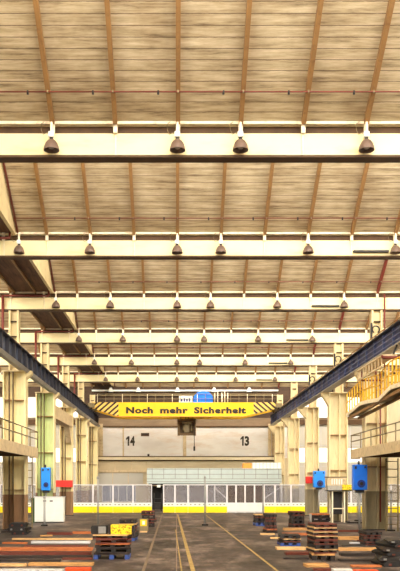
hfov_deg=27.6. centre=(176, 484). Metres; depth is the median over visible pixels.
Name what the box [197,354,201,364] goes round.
dome lamp
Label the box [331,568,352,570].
bar
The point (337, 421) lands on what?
steel column
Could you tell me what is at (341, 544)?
bar
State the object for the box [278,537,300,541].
wooden pallet
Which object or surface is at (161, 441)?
wall
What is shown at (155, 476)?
cabin
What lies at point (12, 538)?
plank
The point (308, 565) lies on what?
plank
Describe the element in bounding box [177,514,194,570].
floor marking
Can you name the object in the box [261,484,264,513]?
barrier post
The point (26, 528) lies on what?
slab
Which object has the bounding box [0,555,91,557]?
timber
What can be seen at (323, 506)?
screen
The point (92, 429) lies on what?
steel column
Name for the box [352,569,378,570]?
bar
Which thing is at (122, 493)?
window
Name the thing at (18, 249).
dome lamp
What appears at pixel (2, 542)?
plank
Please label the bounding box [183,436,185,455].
trim
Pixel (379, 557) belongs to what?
slab
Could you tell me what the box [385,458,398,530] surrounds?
access ladder
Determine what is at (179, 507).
screen
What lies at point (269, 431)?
trim
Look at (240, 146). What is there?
dome lamp
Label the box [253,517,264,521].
wooden pallet
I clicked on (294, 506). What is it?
screen
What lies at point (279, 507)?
screen
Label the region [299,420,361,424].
trim
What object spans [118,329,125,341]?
dome lamp
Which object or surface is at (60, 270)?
ceiling
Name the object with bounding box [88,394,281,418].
crane
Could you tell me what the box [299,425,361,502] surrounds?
door
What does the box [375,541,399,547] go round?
slab
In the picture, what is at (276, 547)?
plank
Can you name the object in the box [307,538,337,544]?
wooden pallet
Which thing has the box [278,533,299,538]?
wooden pallet
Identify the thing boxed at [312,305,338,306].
cable tray
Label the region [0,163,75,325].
wall
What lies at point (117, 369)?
ceiling
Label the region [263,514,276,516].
wooden pallet
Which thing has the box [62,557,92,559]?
timber
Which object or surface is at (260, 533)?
plank
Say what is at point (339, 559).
timber
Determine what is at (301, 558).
plank
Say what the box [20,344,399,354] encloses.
ceiling
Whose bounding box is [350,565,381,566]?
plank
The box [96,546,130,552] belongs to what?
wooden pallet
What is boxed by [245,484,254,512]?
gate leaf
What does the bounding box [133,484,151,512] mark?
screen
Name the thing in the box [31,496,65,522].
base cabinet
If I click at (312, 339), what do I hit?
dome lamp
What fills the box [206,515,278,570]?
floor marking
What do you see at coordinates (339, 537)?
timber
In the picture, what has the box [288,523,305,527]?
wooden pallet
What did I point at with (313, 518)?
wooden pallet
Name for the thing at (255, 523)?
wooden pallet
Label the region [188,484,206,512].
screen
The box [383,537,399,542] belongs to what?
slab
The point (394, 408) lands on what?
wall
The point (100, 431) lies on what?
trim
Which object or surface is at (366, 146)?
dome lamp
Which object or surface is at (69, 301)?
girder
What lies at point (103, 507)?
screen
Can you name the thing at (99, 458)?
trim
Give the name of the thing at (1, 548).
timber
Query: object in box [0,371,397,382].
girder
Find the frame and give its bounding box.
[56,406,71,442]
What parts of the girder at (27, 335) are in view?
purlin seat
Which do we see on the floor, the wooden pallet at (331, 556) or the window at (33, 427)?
the wooden pallet at (331, 556)
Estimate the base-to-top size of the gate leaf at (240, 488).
1.692 m
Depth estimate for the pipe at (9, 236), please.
22.86 m
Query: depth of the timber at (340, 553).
18.94 m
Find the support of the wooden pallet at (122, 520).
on the wooden pallet
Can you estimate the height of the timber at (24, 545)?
0.042 m
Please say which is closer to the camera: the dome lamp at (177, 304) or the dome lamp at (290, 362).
the dome lamp at (177, 304)
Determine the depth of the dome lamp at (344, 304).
29.78 m
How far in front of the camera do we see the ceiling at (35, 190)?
21.95 m
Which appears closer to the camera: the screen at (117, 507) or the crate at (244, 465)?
the screen at (117, 507)
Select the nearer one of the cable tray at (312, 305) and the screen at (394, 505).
the cable tray at (312, 305)
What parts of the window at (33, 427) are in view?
pane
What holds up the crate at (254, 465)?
on the cabin
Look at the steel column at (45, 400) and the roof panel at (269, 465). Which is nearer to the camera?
the steel column at (45, 400)
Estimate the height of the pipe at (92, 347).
0.140 m
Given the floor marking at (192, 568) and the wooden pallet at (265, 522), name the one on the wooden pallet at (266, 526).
the wooden pallet at (265, 522)
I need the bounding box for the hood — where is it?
[193,391,212,401]
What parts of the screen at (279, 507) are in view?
frame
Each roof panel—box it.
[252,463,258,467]
[259,463,265,467]
[267,463,273,467]
[274,463,280,467]
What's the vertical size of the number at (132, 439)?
0.710 m
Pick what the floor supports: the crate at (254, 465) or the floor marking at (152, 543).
the floor marking at (152, 543)
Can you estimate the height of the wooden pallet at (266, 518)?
0.138 m
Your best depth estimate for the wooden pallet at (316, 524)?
18.00 m
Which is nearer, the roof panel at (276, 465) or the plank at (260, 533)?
the plank at (260, 533)
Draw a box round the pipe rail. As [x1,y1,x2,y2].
[92,390,277,395]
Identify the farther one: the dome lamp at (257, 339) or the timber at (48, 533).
the dome lamp at (257, 339)
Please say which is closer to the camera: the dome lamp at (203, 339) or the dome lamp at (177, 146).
the dome lamp at (177, 146)
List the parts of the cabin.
panel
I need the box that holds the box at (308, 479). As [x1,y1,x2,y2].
[305,476,311,483]
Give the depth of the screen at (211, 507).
48.20 m
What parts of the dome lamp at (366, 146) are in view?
lamp shade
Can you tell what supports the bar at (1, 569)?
on the floor
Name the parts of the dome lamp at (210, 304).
lamp shade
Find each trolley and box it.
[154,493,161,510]
[177,391,227,450]
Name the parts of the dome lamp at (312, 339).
lamp shade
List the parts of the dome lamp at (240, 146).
lamp shade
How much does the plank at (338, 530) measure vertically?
0.066 m
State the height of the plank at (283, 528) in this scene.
0.085 m
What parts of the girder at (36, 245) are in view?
purlin seat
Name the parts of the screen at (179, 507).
frame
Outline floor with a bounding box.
[0,509,399,570]
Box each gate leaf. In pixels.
[227,484,235,512]
[236,484,244,512]
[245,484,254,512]
[255,484,261,512]
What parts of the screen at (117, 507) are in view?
frame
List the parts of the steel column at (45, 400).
cap plate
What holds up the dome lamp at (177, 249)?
hanging from the girder at (36, 245)
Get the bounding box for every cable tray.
[269,362,286,363]
[286,339,307,340]
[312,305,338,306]
[353,250,388,252]
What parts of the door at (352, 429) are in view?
pane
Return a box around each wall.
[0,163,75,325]
[0,385,361,502]
[388,383,399,502]
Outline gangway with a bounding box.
[346,356,399,419]
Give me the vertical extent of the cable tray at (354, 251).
0.050 m
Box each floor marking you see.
[142,514,162,570]
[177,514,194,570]
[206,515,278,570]
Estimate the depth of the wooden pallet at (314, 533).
17.82 m
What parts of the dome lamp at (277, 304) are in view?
lamp shade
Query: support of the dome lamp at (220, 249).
hanging from the girder at (36, 245)
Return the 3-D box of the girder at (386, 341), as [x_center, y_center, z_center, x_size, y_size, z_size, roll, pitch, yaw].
[6.754,-4.714,38.800,0.408,1.028,37.600,0,0,0]
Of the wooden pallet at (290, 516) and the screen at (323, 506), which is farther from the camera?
the screen at (323, 506)
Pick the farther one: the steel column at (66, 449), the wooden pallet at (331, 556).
the steel column at (66, 449)
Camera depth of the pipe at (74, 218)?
22.36 m
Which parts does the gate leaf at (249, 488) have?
pane, frame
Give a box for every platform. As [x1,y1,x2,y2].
[0,417,37,457]
[350,421,399,458]
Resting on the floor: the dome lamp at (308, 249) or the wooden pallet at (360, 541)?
the wooden pallet at (360, 541)
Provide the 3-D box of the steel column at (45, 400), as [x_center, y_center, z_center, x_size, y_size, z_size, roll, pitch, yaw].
[-5.890,-2.385,37.100,1.120,8.070,0.640,0,0,0]
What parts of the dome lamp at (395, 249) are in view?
lamp shade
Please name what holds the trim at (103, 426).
attached to the wall at (161, 441)
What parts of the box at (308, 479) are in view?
door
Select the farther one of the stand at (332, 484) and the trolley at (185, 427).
the trolley at (185, 427)
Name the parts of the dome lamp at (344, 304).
lamp shade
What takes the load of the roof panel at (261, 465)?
on the cabin
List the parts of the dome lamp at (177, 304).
lamp shade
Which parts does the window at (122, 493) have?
pane, pane, pane, pane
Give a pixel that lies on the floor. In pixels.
(211, 548)
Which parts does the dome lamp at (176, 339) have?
lamp shade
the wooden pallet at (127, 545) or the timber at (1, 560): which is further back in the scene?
the wooden pallet at (127, 545)
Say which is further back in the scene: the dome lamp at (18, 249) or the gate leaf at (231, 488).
the gate leaf at (231, 488)
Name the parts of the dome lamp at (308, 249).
lamp shade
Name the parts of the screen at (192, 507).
frame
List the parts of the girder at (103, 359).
purlin seat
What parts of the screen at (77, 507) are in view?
frame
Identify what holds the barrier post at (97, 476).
on the floor
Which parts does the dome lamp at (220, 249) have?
lamp shade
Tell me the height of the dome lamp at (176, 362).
0.564 m
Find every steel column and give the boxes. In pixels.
[0,310,32,529]
[35,343,59,495]
[59,366,76,515]
[76,382,90,502]
[88,395,100,502]
[268,395,284,502]
[281,382,298,502]
[297,366,319,515]
[321,343,347,521]
[354,293,387,529]
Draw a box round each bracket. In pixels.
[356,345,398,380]
[370,323,379,338]
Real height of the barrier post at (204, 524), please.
2.017 m
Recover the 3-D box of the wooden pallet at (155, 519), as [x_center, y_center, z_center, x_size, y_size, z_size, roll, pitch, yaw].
[-1.111,1.414,32.418,0.536,0.157,0.800,0,0,6]
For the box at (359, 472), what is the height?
2.509 m
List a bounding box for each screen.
[0,484,2,512]
[28,484,31,512]
[73,484,92,512]
[93,484,112,512]
[113,484,132,512]
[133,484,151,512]
[163,484,174,512]
[175,484,187,512]
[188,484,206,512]
[207,484,226,512]
[264,484,274,512]
[275,484,290,512]
[291,484,304,510]
[320,503,326,512]
[348,484,350,512]
[351,484,361,512]
[391,484,399,512]
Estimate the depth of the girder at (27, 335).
37.00 m
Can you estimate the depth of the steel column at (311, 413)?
44.08 m
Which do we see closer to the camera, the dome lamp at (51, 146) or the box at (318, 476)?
the dome lamp at (51, 146)
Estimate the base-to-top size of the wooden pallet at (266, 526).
0.124 m
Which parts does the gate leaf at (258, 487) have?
pane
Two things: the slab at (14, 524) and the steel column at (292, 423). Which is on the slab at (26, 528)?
the slab at (14, 524)
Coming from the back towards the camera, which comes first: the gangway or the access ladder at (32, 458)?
the access ladder at (32, 458)
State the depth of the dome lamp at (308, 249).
22.78 m
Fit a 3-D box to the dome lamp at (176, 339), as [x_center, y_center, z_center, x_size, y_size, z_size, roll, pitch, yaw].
[0.020,-6.782,36.830,0.302,0.564,0.304,0,0,-43]
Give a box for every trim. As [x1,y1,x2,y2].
[0,420,75,424]
[87,456,273,456]
[87,457,273,459]
[98,424,102,455]
[98,460,273,460]
[98,470,146,472]
[103,426,267,426]
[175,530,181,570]
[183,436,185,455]
[268,424,270,455]
[272,424,276,455]
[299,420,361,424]
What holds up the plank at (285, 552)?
on the floor
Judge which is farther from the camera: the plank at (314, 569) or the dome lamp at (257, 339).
the dome lamp at (257, 339)
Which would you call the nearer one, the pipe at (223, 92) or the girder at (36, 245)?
the pipe at (223, 92)
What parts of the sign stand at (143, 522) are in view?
label plate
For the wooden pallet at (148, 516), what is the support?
on the wooden pallet at (155, 519)
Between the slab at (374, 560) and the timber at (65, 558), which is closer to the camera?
the slab at (374, 560)
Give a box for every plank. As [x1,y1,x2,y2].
[0,563,26,565]
[2,542,27,543]
[12,538,92,539]
[260,533,274,534]
[275,546,305,549]
[283,528,306,529]
[283,557,308,559]
[284,551,308,554]
[303,563,328,567]
[313,568,330,570]
[338,530,357,531]
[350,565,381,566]
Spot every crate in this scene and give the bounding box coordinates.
[108,524,134,534]
[242,463,251,467]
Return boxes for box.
[41,465,50,495]
[91,525,107,533]
[305,476,311,483]
[313,469,324,515]
[352,461,366,529]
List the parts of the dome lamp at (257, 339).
lamp shade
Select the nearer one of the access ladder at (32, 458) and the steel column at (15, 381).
the steel column at (15, 381)
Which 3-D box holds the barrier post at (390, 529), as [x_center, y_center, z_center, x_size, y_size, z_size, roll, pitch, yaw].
[7.694,0.915,29.234,0.260,1.471,0.200,0,0,0]
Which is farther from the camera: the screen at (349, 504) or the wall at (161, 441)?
the wall at (161, 441)
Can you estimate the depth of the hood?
54.97 m
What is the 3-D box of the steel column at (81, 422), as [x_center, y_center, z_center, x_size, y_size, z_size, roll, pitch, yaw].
[-5.890,-2.385,51.100,0.960,8.070,0.640,0,0,0]
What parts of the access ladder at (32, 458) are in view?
rail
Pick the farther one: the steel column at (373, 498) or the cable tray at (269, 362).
the cable tray at (269, 362)
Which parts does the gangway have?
railing post, railing post, railing post, railing post, handrail, handrail, railing post, railing post, railing post, railing post, railing post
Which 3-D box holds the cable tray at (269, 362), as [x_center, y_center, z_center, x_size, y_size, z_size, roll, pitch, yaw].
[5.473,-6.575,43.940,0.994,0.050,0.110,0,0,0]
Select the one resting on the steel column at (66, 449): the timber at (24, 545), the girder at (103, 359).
the girder at (103, 359)
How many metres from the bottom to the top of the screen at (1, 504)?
1.692 m
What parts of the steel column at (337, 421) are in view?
cap plate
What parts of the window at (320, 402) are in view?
pane, pane, pane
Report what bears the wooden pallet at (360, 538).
on the wooden pallet at (360, 541)
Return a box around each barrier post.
[97,476,98,524]
[202,476,207,525]
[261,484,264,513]
[387,490,394,530]
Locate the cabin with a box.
[147,468,281,508]
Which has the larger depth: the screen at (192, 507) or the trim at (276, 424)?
the trim at (276, 424)
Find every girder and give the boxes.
[0,121,399,162]
[0,232,399,259]
[0,291,399,311]
[0,327,99,426]
[0,353,399,366]
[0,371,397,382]
[4,328,386,343]
[269,317,399,425]
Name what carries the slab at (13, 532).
on the floor
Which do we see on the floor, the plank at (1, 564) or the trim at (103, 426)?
the plank at (1, 564)
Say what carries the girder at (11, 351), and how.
on the steel column at (15, 381)
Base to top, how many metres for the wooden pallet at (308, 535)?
0.096 m
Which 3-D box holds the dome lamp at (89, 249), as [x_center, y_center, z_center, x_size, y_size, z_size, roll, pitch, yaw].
[-2.428,-6.782,22.830,0.302,0.564,0.304,0,0,-43]
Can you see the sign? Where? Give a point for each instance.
(59, 483)
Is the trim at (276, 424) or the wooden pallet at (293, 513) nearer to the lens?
the wooden pallet at (293, 513)
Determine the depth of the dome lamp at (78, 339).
36.78 m
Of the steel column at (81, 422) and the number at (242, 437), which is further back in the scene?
the number at (242, 437)
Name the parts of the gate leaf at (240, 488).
pane, frame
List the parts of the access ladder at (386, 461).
rail, rail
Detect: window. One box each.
[0,397,77,417]
[102,485,135,501]
[298,397,358,417]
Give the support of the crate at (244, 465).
on the cabin
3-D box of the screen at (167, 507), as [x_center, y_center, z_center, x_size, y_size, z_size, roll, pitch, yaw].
[-0.445,0.804,48.275,0.711,1.692,0.130,0,0,0]
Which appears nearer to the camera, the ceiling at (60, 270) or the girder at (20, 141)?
the girder at (20, 141)
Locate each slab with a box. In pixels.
[8,526,31,530]
[9,522,28,526]
[11,530,28,534]
[371,549,399,556]
[371,558,399,566]
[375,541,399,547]
[375,545,399,551]
[375,554,399,561]
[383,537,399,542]
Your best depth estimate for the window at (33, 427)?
58.87 m
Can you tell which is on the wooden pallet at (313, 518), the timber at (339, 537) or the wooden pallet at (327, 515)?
the wooden pallet at (327, 515)
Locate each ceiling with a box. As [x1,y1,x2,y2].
[0,0,399,123]
[0,163,399,234]
[0,260,399,293]
[0,312,399,329]
[0,367,398,372]
[0,383,358,387]
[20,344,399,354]
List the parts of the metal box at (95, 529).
plate, plate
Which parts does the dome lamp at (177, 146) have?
lamp shade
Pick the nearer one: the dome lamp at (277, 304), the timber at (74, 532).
the timber at (74, 532)
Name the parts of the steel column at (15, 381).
cap plate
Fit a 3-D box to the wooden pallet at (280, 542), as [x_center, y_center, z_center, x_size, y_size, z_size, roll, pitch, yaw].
[3.086,1.596,22.445,0.540,0.108,0.800,0,0,1]
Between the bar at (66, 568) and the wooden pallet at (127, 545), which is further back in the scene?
the wooden pallet at (127, 545)
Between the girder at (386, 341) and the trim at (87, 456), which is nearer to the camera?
the girder at (386, 341)
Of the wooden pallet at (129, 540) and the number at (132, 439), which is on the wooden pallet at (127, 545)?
the wooden pallet at (129, 540)
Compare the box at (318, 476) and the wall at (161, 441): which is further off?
the wall at (161, 441)
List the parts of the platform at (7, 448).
handrail, handrail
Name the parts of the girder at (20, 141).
purlin seat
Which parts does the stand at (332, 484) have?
leg, leg, leg, leg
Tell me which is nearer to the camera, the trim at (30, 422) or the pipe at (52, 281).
the pipe at (52, 281)
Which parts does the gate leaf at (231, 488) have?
pane, frame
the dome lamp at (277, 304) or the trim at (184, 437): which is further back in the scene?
the trim at (184, 437)
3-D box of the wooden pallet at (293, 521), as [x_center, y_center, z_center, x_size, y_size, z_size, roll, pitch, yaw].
[4.657,1.410,31.673,0.475,0.173,0.800,0,0,-2]
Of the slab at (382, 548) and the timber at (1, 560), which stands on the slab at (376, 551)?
the slab at (382, 548)
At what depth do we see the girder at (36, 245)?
23.00 m
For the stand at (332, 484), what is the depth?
35.92 m
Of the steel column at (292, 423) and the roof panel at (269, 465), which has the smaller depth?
the steel column at (292, 423)
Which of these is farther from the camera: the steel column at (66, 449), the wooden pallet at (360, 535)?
the steel column at (66, 449)
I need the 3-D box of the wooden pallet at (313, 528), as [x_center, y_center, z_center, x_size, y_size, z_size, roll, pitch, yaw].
[3.243,0.968,18.211,0.499,0.087,0.800,0,0,-3]
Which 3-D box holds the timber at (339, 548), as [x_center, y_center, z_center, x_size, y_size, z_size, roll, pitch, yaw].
[4.675,1.615,20.525,1.225,0.070,0.300,0,0,0]
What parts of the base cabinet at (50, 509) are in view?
panel, door, door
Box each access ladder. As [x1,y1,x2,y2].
[28,458,32,527]
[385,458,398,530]
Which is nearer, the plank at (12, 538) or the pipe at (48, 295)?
the plank at (12, 538)
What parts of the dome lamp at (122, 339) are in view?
lamp shade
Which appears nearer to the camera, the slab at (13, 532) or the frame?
the slab at (13, 532)
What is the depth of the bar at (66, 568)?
15.32 m
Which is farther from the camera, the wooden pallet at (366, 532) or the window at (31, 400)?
the window at (31, 400)
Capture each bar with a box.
[0,568,64,570]
[31,541,90,542]
[64,567,91,570]
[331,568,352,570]
[341,544,365,545]
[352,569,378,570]
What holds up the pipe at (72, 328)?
attached to the girder at (27, 335)
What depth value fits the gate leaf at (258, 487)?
48.30 m
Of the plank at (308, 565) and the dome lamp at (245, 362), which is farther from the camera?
the dome lamp at (245, 362)
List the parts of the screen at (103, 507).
frame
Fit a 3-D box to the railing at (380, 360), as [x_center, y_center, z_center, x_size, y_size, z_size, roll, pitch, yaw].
[6.708,-3.841,25.628,1.384,0.739,3.544,0,0,0]
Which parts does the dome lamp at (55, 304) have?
lamp shade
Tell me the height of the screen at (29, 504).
1.692 m
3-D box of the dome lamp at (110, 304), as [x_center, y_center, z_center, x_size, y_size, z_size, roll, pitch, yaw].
[-2.428,-6.782,29.830,0.302,0.564,0.304,0,0,-43]
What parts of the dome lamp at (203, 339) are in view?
lamp shade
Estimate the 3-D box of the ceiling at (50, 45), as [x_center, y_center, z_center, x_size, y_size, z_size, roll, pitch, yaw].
[5.235,-9.195,12.831,19.530,4.352,6.361,0,0,0]
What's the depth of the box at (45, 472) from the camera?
36.20 m
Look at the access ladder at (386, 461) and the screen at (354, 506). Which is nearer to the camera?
the access ladder at (386, 461)
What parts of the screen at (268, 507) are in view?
frame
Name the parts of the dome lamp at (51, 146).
lamp shade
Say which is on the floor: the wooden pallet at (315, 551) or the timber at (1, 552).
the timber at (1, 552)
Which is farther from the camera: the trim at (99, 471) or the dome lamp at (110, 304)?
the trim at (99, 471)
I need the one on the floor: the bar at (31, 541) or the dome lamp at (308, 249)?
the bar at (31, 541)
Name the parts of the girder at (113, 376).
purlin seat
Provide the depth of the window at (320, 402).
58.87 m
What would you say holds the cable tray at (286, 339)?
attached to the girder at (27, 335)
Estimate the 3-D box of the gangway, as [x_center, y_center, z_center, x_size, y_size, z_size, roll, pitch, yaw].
[6.565,-3.312,25.350,0.570,1.775,9.703,0,0,0]
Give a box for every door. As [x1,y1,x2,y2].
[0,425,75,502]
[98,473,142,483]
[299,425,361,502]
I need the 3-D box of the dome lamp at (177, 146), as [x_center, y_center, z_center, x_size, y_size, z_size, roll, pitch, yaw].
[0.020,-6.782,15.830,0.302,0.564,0.304,0,0,-43]
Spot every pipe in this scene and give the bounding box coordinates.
[0,90,399,94]
[0,232,10,238]
[1,291,49,329]
[13,217,399,219]
[35,328,73,358]
[52,281,399,282]
[57,353,89,378]
[74,371,101,393]
[92,347,360,347]
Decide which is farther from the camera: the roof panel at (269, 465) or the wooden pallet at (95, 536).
the roof panel at (269, 465)
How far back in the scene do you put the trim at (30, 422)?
58.70 m
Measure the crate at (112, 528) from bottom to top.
0.222 m
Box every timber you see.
[0,547,92,550]
[0,551,91,554]
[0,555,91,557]
[0,559,60,561]
[24,545,88,546]
[28,562,93,565]
[47,532,72,534]
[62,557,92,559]
[73,531,90,533]
[337,547,376,550]
[338,536,358,539]
[338,558,371,561]
[339,552,374,555]
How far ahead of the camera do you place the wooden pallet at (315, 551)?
17.83 m
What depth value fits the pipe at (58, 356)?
43.86 m
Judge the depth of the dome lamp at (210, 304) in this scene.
29.78 m
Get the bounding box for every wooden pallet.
[93,533,131,538]
[94,551,130,559]
[95,541,130,547]
[96,537,131,543]
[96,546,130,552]
[119,518,136,523]
[141,510,154,514]
[142,514,154,518]
[148,518,156,522]
[253,514,262,517]
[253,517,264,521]
[253,521,264,525]
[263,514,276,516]
[263,528,276,532]
[264,520,275,524]
[265,517,275,520]
[265,525,276,528]
[277,540,299,545]
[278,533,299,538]
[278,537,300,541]
[288,511,304,515]
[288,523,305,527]
[289,515,303,519]
[289,519,303,523]
[306,529,337,535]
[306,546,336,553]
[307,526,336,530]
[307,534,337,539]
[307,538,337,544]
[307,542,337,548]
[308,522,336,526]
[309,513,329,517]
[309,551,334,560]
[312,517,330,521]
[357,540,374,544]
[358,530,381,534]
[359,534,380,537]
[359,537,379,541]
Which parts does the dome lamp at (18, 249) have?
lamp shade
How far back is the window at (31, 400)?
58.87 m
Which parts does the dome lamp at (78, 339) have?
lamp shade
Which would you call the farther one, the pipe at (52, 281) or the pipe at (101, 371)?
the pipe at (101, 371)
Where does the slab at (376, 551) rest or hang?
on the slab at (379, 557)
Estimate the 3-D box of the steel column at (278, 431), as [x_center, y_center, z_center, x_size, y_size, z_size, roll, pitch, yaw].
[7.160,-2.385,58.100,1.180,8.070,0.640,0,0,0]
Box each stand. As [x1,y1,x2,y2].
[140,519,147,530]
[324,477,352,521]
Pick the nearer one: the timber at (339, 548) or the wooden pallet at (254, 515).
the timber at (339, 548)
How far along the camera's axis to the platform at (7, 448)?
26.96 m
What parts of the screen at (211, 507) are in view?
frame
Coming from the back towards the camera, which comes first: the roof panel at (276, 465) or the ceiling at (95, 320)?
the roof panel at (276, 465)
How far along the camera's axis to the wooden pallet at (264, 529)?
28.03 m
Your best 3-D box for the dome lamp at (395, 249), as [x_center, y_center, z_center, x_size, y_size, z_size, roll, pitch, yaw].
[6.140,-6.782,22.830,0.302,0.564,0.304,0,0,-43]
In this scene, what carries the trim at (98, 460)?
attached to the wall at (161, 441)
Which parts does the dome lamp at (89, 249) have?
lamp shade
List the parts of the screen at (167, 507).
frame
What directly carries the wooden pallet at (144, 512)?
on the wooden pallet at (148, 516)
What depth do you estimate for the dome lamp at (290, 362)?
43.77 m
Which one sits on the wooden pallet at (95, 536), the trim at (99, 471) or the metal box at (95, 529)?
the metal box at (95, 529)
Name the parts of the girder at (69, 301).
purlin seat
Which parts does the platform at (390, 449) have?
handrail, handrail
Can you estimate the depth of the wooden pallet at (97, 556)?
18.06 m
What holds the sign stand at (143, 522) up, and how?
on the floor
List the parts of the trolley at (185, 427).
plate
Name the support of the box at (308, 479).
attached to the steel column at (311, 413)
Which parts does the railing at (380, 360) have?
rail, plate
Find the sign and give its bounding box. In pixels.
[56,480,72,486]
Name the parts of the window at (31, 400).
pane, pane, pane, pane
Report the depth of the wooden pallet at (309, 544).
17.83 m
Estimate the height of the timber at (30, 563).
0.057 m
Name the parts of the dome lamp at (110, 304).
lamp shade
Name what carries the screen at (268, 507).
on the floor
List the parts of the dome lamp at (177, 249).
lamp shade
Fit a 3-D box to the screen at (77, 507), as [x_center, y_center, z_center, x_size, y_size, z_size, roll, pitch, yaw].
[-5.541,0.804,48.275,1.185,1.692,0.130,0,0,0]
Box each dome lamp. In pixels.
[12,233,23,253]
[41,122,58,152]
[50,292,59,307]
[74,329,81,341]
[82,233,94,253]
[105,292,113,307]
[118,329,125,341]
[167,122,184,153]
[170,233,182,253]
[171,292,180,307]
[172,329,179,341]
[173,354,179,364]
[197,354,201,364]
[199,330,206,341]
[205,292,214,307]
[214,233,225,253]
[230,122,247,153]
[241,354,247,364]
[255,329,261,341]
[272,292,280,307]
[288,354,292,364]
[301,233,313,253]
[308,329,315,341]
[340,292,347,307]
[356,121,374,153]
[388,233,399,253]
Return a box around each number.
[126,436,134,445]
[240,436,248,445]
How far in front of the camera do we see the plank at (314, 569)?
15.64 m
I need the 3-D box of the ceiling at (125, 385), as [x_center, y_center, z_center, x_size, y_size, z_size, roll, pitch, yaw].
[0.500,-9.536,55.153,29.000,5.035,7.786,0,0,0]
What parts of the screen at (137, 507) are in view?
frame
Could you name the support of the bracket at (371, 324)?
attached to the steel column at (373, 498)

